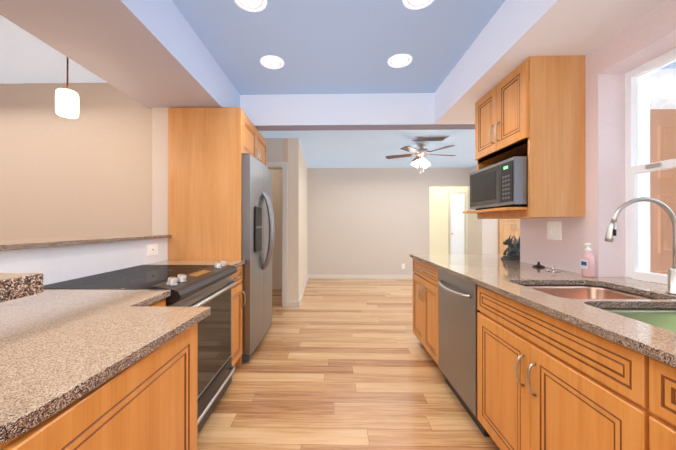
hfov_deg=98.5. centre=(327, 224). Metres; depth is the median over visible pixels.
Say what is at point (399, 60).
recessed light
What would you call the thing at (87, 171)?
wall
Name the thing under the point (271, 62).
recessed light
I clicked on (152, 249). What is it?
outlet
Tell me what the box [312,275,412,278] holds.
baseboard
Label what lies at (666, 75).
wall
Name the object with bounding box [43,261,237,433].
range
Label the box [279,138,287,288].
wall
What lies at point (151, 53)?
soffit
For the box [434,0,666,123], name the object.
soffit
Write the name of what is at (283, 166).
door frame
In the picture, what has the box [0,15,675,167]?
ceiling
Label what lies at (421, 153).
ceiling fan
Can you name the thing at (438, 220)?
wall
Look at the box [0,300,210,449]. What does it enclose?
base cabinet
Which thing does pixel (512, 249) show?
figurine
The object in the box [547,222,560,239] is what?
outlet
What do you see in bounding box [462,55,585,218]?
upper cabinet
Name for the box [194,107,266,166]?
upper cabinet
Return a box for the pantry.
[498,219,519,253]
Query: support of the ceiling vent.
in the ceiling at (347, 148)
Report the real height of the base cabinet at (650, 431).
0.700 m
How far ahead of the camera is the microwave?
1.97 m
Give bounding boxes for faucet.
[604,197,675,294]
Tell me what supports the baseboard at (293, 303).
attached to the wall at (297, 220)
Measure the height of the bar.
0.040 m
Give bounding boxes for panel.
[168,108,241,365]
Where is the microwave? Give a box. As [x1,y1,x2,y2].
[470,156,527,209]
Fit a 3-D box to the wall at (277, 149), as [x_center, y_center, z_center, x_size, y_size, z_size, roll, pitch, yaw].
[-1.127,-0.031,4.456,0.770,2.540,0.120,0,0,1]
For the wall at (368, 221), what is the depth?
6.68 m
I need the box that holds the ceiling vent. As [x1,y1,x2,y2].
[412,136,448,140]
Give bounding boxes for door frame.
[267,162,287,306]
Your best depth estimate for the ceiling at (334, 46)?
2.16 m
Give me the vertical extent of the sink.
0.170 m
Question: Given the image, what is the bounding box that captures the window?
[625,48,675,283]
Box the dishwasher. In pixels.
[438,269,490,436]
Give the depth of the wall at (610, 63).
1.71 m
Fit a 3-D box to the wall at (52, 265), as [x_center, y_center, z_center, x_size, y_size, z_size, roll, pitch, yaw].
[-1.480,-0.035,2.338,0.150,2.540,4.130,0,0,1]
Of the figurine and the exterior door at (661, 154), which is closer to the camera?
the exterior door at (661, 154)
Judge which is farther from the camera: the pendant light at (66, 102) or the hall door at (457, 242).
the hall door at (457, 242)
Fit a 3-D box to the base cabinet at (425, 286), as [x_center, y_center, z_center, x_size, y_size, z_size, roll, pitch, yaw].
[1.247,0.886,2.669,0.726,0.700,0.762,0,0,1]
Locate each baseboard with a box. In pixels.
[293,275,311,306]
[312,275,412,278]
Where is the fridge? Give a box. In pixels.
[242,153,273,362]
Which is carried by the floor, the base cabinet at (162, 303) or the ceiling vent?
the base cabinet at (162, 303)
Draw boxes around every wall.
[0,83,151,239]
[0,107,168,284]
[265,138,278,288]
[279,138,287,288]
[288,138,307,300]
[308,165,497,274]
[429,187,466,253]
[520,0,675,278]
[633,60,675,281]
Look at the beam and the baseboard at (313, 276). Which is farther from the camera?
the baseboard at (313, 276)
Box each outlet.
[147,244,157,255]
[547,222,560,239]
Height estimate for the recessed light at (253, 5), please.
0.011 m
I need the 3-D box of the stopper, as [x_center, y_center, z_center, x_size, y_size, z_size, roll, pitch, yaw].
[1.514,0.289,2.019,0.084,0.040,0.263,0,0,11]
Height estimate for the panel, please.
2.254 m
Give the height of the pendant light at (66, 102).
0.541 m
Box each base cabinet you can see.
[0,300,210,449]
[146,260,244,365]
[148,298,165,306]
[413,274,536,364]
[477,314,675,449]
[633,414,675,449]
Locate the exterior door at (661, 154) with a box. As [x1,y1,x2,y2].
[650,81,675,284]
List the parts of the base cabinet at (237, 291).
cabinets left top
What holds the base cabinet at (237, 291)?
on the floor
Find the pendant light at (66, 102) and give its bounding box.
[55,57,78,117]
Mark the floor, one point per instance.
(341, 364)
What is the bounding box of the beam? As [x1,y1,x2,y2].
[240,93,474,130]
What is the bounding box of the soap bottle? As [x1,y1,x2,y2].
[580,243,594,276]
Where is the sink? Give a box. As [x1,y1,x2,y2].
[522,285,675,331]
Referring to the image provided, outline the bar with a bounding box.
[0,235,171,302]
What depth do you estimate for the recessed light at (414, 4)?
1.80 m
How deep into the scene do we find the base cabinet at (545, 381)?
1.07 m
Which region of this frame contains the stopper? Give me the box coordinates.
[532,261,560,271]
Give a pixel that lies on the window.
(633, 169)
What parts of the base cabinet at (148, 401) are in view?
cabinets left top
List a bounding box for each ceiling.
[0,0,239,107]
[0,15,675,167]
[172,0,504,94]
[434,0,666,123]
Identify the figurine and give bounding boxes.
[501,236,519,260]
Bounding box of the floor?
[197,278,499,449]
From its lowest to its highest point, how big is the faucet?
0.429 m
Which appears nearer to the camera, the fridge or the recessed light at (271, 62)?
the recessed light at (271, 62)
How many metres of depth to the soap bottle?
1.71 m
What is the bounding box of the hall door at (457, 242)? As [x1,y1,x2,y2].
[448,192,466,253]
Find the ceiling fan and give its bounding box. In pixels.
[386,142,455,171]
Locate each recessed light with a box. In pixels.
[234,0,266,11]
[260,55,283,68]
[388,54,411,67]
[402,0,433,9]
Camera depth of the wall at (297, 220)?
4.38 m
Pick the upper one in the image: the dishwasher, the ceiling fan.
the ceiling fan

